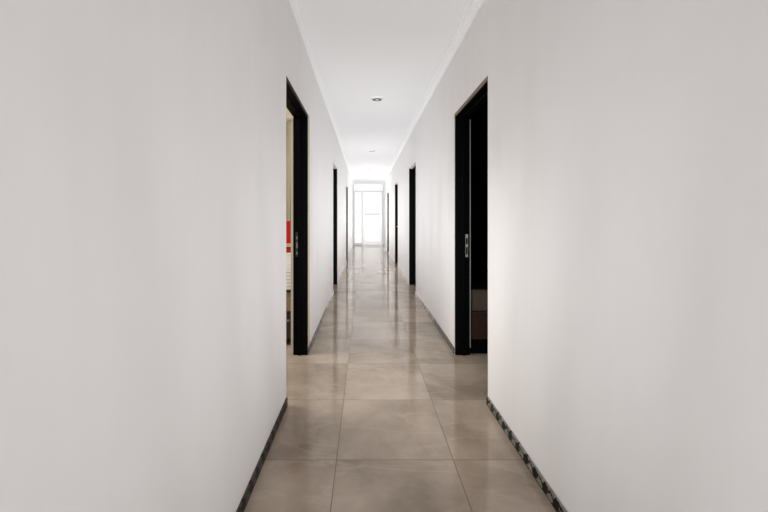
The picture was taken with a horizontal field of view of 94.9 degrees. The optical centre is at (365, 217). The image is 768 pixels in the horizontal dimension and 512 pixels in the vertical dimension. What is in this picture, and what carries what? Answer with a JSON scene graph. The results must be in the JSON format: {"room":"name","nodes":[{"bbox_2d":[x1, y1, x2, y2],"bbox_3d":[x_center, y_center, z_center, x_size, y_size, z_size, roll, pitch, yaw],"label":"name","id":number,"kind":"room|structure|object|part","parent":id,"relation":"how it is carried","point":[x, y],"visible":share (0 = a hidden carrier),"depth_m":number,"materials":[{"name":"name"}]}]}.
{"room":"hallway","nodes":[
{"label":"hallway","id":0,"kind":"room"},
{"bbox_2d":[0,0,353,511],"bbox_3d":[-0.590,-0.160,6.585,0.130,2.820,19.570,0,0,0],"label":"wall","id":1,"kind":"structure","parent":0,"point":[143,142],"depth_m":0.85,"materials":[{"name":"white paint"}]},
{"bbox_2d":[236,397,287,511],"bbox_3d":[-0.520,1.221,-0.430,0.010,0.058,5.539,0,0,0],"label":"baseboard","id":2,"kind":"structure","parent":1,"relation":"attached to","point":[254,477],"depth_m":1.75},
{"bbox_2d":[286,76,307,355],"bbox_3d":[-1.000,0.150,2.782,0.951,2.198,0.904,0,0,0],"label":"door frame","id":3,"kind":"structure","parent":1,"relation":"in","point":[299,125],"depth_m":3.20,"materials":[{"name":"black lacquer"},{"name":"black painted wood"}]},
{"bbox_3d":[-0.620,0.242,3.199,0.026,0.225,0.004,0,0,0],"label":"strike plate","id":4,"kind":"part","parent":3,"relation":"part of","materials":[{"name":"black"}]},
{"bbox_2d":[308,115,309,346],"bbox_3d":[-0.526,0.121,3.276,0.008,2.142,0.079,0,0,0],"label":"strip","id":5,"kind":"object","parent":1,"relation":"attached to","point":[308,115],"visible":0.79,"depth_m":3.24,"materials":[{"name":"paint"}]},
{"bbox_2d":[289,0,353,183],"bbox_3d":[-0.508,-1.532,6.525,0.034,0.075,19.450,0,0,0],"label":"trim","id":6,"kind":"structure","parent":1,"relation":"attached to","point":[294,3],"depth_m":3.47,"materials":[{"name":"white paint"}]},
{"bbox_2d":[308,244,353,353],"bbox_3d":[-0.520,1.221,9.743,0.010,0.058,13.011,0,0,0],"label":"baseboard","id":7,"kind":"structure","parent":1,"relation":"attached to","point":[332,294],"depth_m":4.25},
{"bbox_2d":[333,161,336,284],"bbox_3d":[-0.590,0.150,6.200,0.130,2.198,0.837,0,0,0],"label":"door","id":8,"kind":"structure","parent":1,"relation":"in","point":[334,164],"depth_m":6.58,"materials":[{"name":"black paint"}]},
{"bbox_2d":[346,184,347,258],"bbox_3d":[-0.590,0.150,10.175,0.130,2.198,0.847,0,0,0],"label":"door","id":9,"kind":"structure","parent":1,"relation":"in","point":[346,184],"depth_m":10.57,"materials":[{"name":"black paint"}]},
{"bbox_2d":[286,108,292,120],"bbox_3d":[-2.178,-0.160,2.850,3.045,2.820,3.300,0,0,0],"label":"wall","id":10,"kind":"structure","parent":0,"point":[288,114],"depth_m":4.40,"materials":[{"name":"beige paint"}]},
{"bbox_2d":[286,118,292,220],"bbox_3d":[-1.500,0.006,4.306,1.600,2.428,0.187,0,0,0],"label":"curtain","id":11,"kind":"object","parent":10,"relation":"hanging from","point":[288,122],"visible":0.02,"depth_m":4.25,"materials":[{"name":"brown fabric"}]},
{"bbox_2d":[354,184,382,190],"bbox_3d":[0.148,-1.410,16.310,1.347,0.320,0.120,0,0,0],"label":"window","id":12,"kind":"structure","parent":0,"point":[357,187],"depth_m":16.25,"materials":[{"name":"white glass"}]},
{"bbox_2d":[354,191,382,244],"bbox_3d":[0.148,0.000,16.282,1.345,2.498,0.115,0,0,0],"label":"door","id":13,"kind":"structure","parent":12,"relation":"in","point":[364,242],"depth_m":16.28,"materials":[{"name":"white"}]},
{"bbox_3d":[0.329,-0.168,16.302,0.699,0.065,0.045,0,0,0],"label":"rail","id":14,"kind":"part","parent":13,"relation":"part of","materials":[{"name":"white"}]},
{"bbox_2d":[297,0,469,183],"bbox_3d":[0.100,-1.630,6.435,8.200,0.120,19.870,0,0,0],"label":"ceiling","id":15,"kind":"structure","parent":0,"point":[392,50],"depth_m":3.51,"materials":[{"name":"paint"}]},
{"bbox_2d":[370,96,383,101],"bbox_3d":[0.155,-1.554,4.620,0.188,0.029,0.188,0,0,0],"label":"recessed light","id":16,"kind":"object","parent":15,"relation":"in","point":[373,98],"visible":1,"depth_m":4.58,"materials":[{"name":"white metal"}]},
{"bbox_2d":[244,245,555,511],"bbox_3d":[0.100,1.310,6.435,8.200,0.120,19.870,0,0,0],"label":"floor","id":17,"kind":"structure","parent":0,"point":[381,414],"depth_m":2.16,"materials":[{"name":"tile"}]},
{"bbox_2d":[286,290,290,344],"bbox_3d":[-0.930,0.978,3.638,0.500,0.545,0.445,0,0,0],"label":"base cabinet","id":18,"kind":"object","parent":17,"relation":"on","point":[288,292],"visible":0.12,"depth_m":3.44,"materials":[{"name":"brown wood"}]},
{"bbox_2d":[286,264,290,289],"bbox_3d":[-0.910,0.580,3.625,0.428,0.250,0.358,0,0,0],"label":"carton","id":19,"kind":"object","parent":18,"relation":"on","point":[288,266],"visible":0.02,"depth_m":3.45,"materials":[{"name":"white cardboard"}]},
{"bbox_2d":[286,253,290,263],"bbox_3d":[-0.905,0.399,3.620,0.418,0.110,0.348,0,0,0],"label":"carton","id":20,"kind":"object","parent":19,"relation":"on","point":[288,255],"visible":0.02,"depth_m":3.45,"materials":[{"name":"white cardboard"}]},
{"bbox_2d":[286,221,290,252],"bbox_3d":[-0.895,0.188,3.615,0.392,0.312,0.332,0,0,0],"label":"gift box","id":21,"kind":"object","parent":20,"relation":"on","point":[288,223],"visible":0.02,"depth_m":3.45,"materials":[{"name":"red cardboard"}]},
{"bbox_3d":[-0.910,0.483,3.625,0.428,0.056,0.358,0,0,0],"label":"box lid","id":22,"kind":"part","parent":19,"relation":"part of","materials":[{"name":"white cardboard"}]},
{"bbox_3d":[-0.930,0.824,3.451,0.468,0.183,0.022,0,0,0],"label":"drawer","id":23,"kind":"part","parent":18,"relation":"part of","materials":[{"name":"brown wood"}]},
{"bbox_3d":[-0.930,1.058,3.453,0.468,0.265,0.018,0,0,0],"label":"cabinet door","id":24,"kind":"part","parent":18,"relation":"part of","materials":[{"name":"brown wood"}]},
{"bbox_2d":[470,268,487,352],"bbox_3d":[1.988,0.750,3.942,2.025,0.999,1.417,0,0,0],"label":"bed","id":25,"kind":"object","parent":17,"relation":"on","point":[479,276],"visible":0.13,"depth_m":3.24,"materials":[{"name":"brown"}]},
{"bbox_3d":[1.962,0.765,3.942,1.975,0.200,1.415,0,0,0],"label":"mattress","id":26,"kind":"part","parent":25,"relation":"part of","materials":[{"name":"brown"}]},
{"bbox_2d":[471,268,487,289],"bbox_3d":[1.962,0.662,3.942,1.951,0.009,1.387,0,0,0],"label":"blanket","id":27,"kind":"object","parent":25,"relation":"on","point":[479,276],"depth_m":3.78,"materials":[{"name":"black fabric"}]},
{"bbox_2d":[470,100,487,267],"bbox_3d":[2.326,-0.160,3.400,2.748,2.820,4.400,0,0,0],"label":"wall","id":28,"kind":"structure","parent":0,"point":[479,118],"depth_m":5.50,"materials":[{"name":"black paint"}]},
{"bbox_2d":[383,0,767,511],"bbox_3d":[0.887,-0.160,6.585,0.130,2.820,19.570,0,0,0],"label":"wall","id":29,"kind":"structure","parent":0,"point":[628,139],"depth_m":1.13,"materials":[{"name":"white paint"}]},
{"bbox_2d":[387,191,388,250],"bbox_3d":[0.887,0.150,12.675,0.130,2.198,0.847,0,0,0],"label":"door","id":30,"kind":"structure","parent":29,"relation":"in","point":[388,191],"depth_m":13.07,"materials":[{"name":"black paint"}]},
{"bbox_2d":[395,181,397,262],"bbox_3d":[0.887,0.150,9.300,0.130,2.198,0.837,0,0,0],"label":"door","id":31,"kind":"structure","parent":29,"relation":"in","point":[396,183],"depth_m":9.68,"materials":[{"name":"black paint"}]},
{"bbox_2d":[409,160,415,285],"bbox_3d":[0.887,0.150,6.160,0.130,2.198,0.877,0,0,0],"label":"door","id":32,"kind":"structure","parent":29,"relation":"in","point":[412,169],"depth_m":6.56,"materials":[{"name":"black paint"}]},
{"bbox_2d":[383,244,454,352],"bbox_3d":[0.817,1.221,9.743,0.010,0.058,13.011,0,0,0],"label":"baseboard","id":33,"kind":"structure","parent":29,"relation":"attached to","point":[442,333],"depth_m":4.25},
{"bbox_2d":[382,0,484,184],"bbox_3d":[0.788,-1.532,6.525,0.068,0.075,19.450,0,0,0],"label":"trim","id":34,"kind":"structure","parent":29,"relation":"attached to","point":[473,7],"depth_m":3.46,"materials":[{"name":"white paint"}]},
{"bbox_2d":[453,115,454,346],"bbox_3d":[0.823,0.121,3.268,0.008,2.142,0.064,0,0,0],"label":"strip","id":35,"kind":"object","parent":29,"relation":"attached to","point":[453,115],"visible":0.93,"depth_m":3.27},
{"bbox_2d":[454,76,487,355],"bbox_3d":[1.286,0.147,2.792,0.934,2.203,0.884,0,0,0],"label":"door frame","id":36,"kind":"structure","parent":29,"relation":"in","point":[479,96],"depth_m":3.20,"materials":[{"name":"black paint"}]},
{"bbox_3d":[0.922,0.253,3.199,0.024,0.205,0.004,0,0,0],"label":"strike plate","id":37,"kind":"part","parent":36,"relation":"part of","materials":[{"name":"grey metal"}]},
{"bbox_2d":[486,396,566,511],"bbox_3d":[0.817,1.221,-0.420,0.010,0.058,5.559,0,0,0],"label":"baseboard","id":38,"kind":"structure","parent":29,"relation":"attached to","point":[556,503],"depth_m":1.75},
{"label":"outside","id":39,"kind":"structure","parent":0,"visible":0},
{"bbox_2d":[355,232,379,242],"bbox_3d":[0.000,1.340,24.310,18.000,0.120,15.880,0,0,0],"label":"ground","id":40,"kind":"structure","parent":39,"point":[369,236],"depth_m":24.10,"materials":[{"name":"white"}]}
]}

